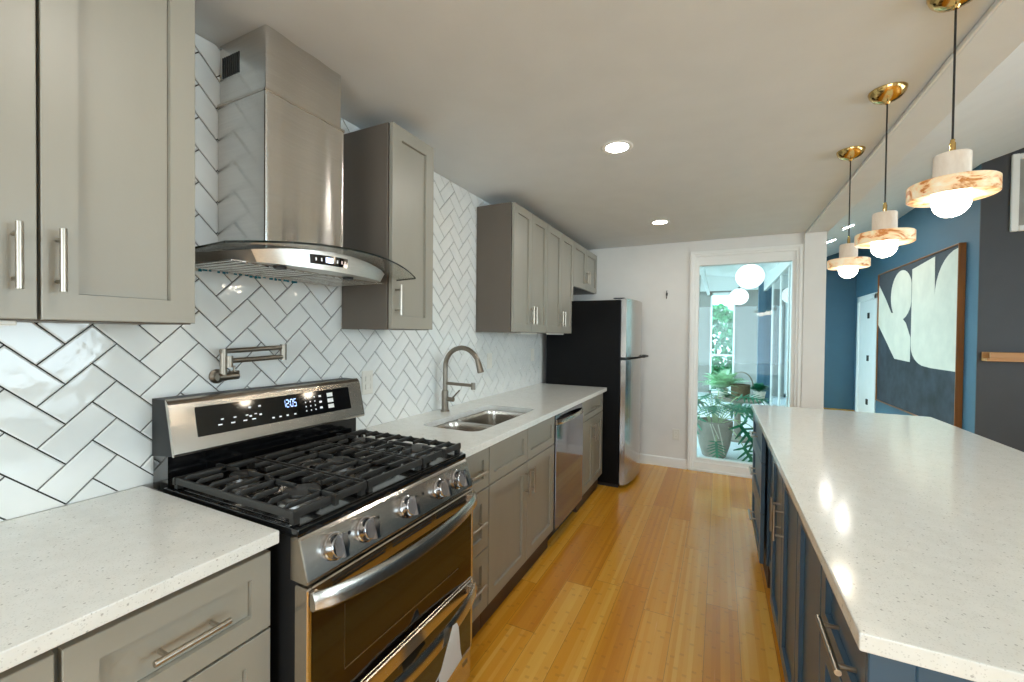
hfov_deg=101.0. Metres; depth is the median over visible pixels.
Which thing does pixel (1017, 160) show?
framed picture
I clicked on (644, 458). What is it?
baseboard
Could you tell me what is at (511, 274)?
upper cabinet
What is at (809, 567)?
base cabinet
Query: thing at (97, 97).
upper cabinet
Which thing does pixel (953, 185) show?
pendant light
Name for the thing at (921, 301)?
abstract painting
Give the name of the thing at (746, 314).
wall
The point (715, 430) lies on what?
pot
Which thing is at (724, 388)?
pot
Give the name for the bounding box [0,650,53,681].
base cabinet
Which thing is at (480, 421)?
sink
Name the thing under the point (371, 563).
gas range
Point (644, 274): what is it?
wall
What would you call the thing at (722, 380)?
potted fern
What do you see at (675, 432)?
wall outlet
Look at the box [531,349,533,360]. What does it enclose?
wall outlet
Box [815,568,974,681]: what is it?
base cabinet
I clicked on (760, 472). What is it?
base cabinet
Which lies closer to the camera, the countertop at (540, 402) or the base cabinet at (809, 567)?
the base cabinet at (809, 567)
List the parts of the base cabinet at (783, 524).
handle, door, handle, door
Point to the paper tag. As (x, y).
(453, 656)
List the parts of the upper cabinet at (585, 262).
door, door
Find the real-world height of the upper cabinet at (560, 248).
0.892 m
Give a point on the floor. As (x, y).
(658, 576)
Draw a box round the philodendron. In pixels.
[697,388,768,461]
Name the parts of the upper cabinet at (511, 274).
door, handle, handle, door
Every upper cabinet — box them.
[0,0,194,324]
[342,122,433,329]
[476,202,547,332]
[546,224,573,333]
[573,241,596,294]
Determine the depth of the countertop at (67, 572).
0.88 m
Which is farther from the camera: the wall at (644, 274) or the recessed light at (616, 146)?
the wall at (644, 274)
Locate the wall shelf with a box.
[981,352,1023,361]
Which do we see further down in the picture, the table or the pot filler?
the table
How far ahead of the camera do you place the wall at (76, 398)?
1.44 m
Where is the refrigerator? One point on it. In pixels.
(603, 346)
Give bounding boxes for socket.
[365,375,370,381]
[365,383,370,389]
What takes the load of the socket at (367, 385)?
attached to the wall outlet at (367, 376)
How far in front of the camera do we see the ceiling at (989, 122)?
3.32 m
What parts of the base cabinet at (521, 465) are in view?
door, drawer, handle, handle, door, drawer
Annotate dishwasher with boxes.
[548,403,583,539]
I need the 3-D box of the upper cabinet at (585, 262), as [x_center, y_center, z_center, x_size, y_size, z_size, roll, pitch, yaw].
[0.663,-0.750,4.487,0.336,0.436,0.842,1,1,26]
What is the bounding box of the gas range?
[152,378,477,681]
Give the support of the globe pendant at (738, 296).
hanging from the ceiling at (727, 271)
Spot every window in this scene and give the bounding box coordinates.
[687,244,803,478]
[709,292,734,393]
[761,262,790,406]
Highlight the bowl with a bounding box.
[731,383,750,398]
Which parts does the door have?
panel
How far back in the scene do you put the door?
7.53 m
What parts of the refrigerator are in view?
door, door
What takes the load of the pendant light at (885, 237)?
hanging from the ceiling at (736, 115)
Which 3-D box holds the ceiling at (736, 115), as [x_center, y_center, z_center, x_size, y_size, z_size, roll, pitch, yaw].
[-0.079,-1.055,1.010,2.490,0.100,7.760,1,1,26]
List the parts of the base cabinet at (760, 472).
handle, handle, drawer, drawer, drawer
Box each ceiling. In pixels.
[195,0,995,249]
[700,263,778,276]
[827,42,1023,255]
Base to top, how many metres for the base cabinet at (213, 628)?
0.881 m
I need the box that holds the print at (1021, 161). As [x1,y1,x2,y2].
[1019,159,1023,224]
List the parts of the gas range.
burner, display panel, burner, knob, burner, burner, knob, control panel, oven door, glass, handle, knob, oven door, burner, glass, handle, knob, panel, knob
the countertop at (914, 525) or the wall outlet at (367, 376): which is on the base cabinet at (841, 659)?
the countertop at (914, 525)
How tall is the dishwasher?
0.879 m
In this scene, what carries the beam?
attached to the ceiling at (736, 115)
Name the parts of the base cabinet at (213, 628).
handle, drawer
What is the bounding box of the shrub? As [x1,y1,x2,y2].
[711,302,732,387]
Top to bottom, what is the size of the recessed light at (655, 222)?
0.005 m
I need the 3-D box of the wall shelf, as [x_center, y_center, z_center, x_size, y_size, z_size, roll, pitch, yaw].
[5.342,0.166,3.944,1.338,0.090,0.102,1,1,26]
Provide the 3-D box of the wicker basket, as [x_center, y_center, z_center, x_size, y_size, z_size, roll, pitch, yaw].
[3.122,0.601,5.769,0.238,0.367,0.238,0,1,-19]
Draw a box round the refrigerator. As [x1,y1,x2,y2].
[546,298,647,487]
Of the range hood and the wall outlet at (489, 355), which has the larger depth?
the wall outlet at (489, 355)
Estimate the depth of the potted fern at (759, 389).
5.59 m
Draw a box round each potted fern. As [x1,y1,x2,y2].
[698,368,753,396]
[750,382,768,400]
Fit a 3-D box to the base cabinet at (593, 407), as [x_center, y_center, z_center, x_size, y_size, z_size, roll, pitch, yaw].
[0.425,0.895,3.698,0.656,0.881,0.643,1,1,26]
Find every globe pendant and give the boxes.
[729,287,748,304]
[735,264,764,288]
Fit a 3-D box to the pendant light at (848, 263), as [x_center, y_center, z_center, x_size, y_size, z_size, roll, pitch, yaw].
[1.784,-0.668,2.232,0.182,0.670,0.182,1,1,26]
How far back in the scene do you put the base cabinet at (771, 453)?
2.28 m
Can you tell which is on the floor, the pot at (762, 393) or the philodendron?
the philodendron
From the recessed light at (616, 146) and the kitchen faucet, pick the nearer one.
the recessed light at (616, 146)
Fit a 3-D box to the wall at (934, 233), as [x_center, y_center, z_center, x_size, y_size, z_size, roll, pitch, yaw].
[5.772,-0.345,6.218,0.150,3.400,4.338,1,1,26]
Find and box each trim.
[700,267,757,294]
[806,0,1002,233]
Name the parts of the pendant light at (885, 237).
globe, stem, lamp shade, cord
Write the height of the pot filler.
0.134 m
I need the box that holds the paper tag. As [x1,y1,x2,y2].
[436,623,461,681]
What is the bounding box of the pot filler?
[209,344,286,382]
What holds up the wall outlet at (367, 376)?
attached to the wall at (76, 398)
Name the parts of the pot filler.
spout, valve lever, arm, arm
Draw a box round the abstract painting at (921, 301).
[875,242,966,428]
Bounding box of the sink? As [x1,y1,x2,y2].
[434,410,524,431]
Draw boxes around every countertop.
[0,486,278,672]
[356,383,606,457]
[751,404,1023,681]
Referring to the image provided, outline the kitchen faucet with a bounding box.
[441,345,483,411]
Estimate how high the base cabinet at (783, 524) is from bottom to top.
0.881 m
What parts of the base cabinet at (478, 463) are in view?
drawer, drawer, handle, handle, handle, drawer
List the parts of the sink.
bowl, bowl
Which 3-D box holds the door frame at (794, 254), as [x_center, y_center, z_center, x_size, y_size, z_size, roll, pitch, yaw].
[2.300,0.216,4.219,0.978,2.262,0.122,1,1,26]
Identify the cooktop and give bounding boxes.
[164,437,465,536]
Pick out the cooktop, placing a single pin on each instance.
(320, 521)
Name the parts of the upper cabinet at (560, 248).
door, door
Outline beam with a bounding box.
[808,0,1023,232]
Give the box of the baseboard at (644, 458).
[640,454,686,468]
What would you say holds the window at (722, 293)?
in the wall at (746, 314)
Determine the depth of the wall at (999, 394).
4.22 m
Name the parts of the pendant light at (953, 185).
globe, stem, cord, lamp shade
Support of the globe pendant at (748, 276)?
hanging from the ceiling at (727, 271)
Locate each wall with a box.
[0,33,546,521]
[573,231,826,468]
[698,290,757,394]
[757,253,855,409]
[853,164,980,432]
[974,148,1023,451]
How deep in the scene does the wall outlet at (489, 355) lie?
3.20 m
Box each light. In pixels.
[0,320,16,325]
[546,333,563,334]
[601,140,632,153]
[650,220,669,224]
[827,146,870,277]
[854,82,915,257]
[906,0,1002,217]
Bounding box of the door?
[855,292,877,412]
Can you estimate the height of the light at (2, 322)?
0.012 m
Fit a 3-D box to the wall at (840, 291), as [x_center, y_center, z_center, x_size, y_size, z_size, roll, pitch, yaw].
[6.033,-0.376,8.591,1.780,3.400,0.150,1,1,26]
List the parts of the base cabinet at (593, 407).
door, drawer, handle, handle, door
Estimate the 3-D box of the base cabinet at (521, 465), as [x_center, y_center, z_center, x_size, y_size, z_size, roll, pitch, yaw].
[-0.178,0.906,2.474,0.656,0.881,0.860,1,1,26]
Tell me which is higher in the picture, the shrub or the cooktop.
the shrub
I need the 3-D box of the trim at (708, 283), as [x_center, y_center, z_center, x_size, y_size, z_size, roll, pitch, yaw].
[3.831,-1.391,7.297,1.300,0.580,6.700,1,1,26]
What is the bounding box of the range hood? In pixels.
[195,24,415,286]
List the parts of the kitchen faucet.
docking arm, spout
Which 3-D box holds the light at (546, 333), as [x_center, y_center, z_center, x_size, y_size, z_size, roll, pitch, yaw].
[0.384,-0.062,3.757,0.035,0.012,0.360,1,1,26]
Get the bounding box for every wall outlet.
[362,370,372,394]
[487,353,491,368]
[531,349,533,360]
[672,429,679,439]
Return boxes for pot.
[697,417,732,458]
[716,387,728,396]
[753,390,765,400]
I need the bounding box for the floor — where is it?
[466,392,855,681]
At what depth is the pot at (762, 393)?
5.57 m
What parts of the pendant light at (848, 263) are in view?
globe, lamp shade, cord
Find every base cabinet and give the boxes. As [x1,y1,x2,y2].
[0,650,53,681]
[50,549,269,681]
[465,447,488,638]
[480,416,554,628]
[572,393,602,511]
[748,413,770,587]
[769,453,772,572]
[769,458,797,681]
[795,514,821,681]
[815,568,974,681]
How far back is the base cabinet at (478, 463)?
1.90 m
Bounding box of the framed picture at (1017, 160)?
[1009,153,1023,231]
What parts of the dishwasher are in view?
handle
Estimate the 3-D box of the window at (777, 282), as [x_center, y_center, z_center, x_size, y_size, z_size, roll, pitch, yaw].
[4.400,-0.031,7.029,0.060,2.760,6.700,1,1,26]
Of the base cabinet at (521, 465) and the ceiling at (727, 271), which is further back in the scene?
the ceiling at (727, 271)
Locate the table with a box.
[713,396,761,442]
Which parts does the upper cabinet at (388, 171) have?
handle, door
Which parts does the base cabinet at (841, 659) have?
drawer, handle, island end panel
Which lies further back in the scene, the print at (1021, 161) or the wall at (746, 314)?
the wall at (746, 314)
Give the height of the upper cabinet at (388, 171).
0.892 m
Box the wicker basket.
[730,372,753,398]

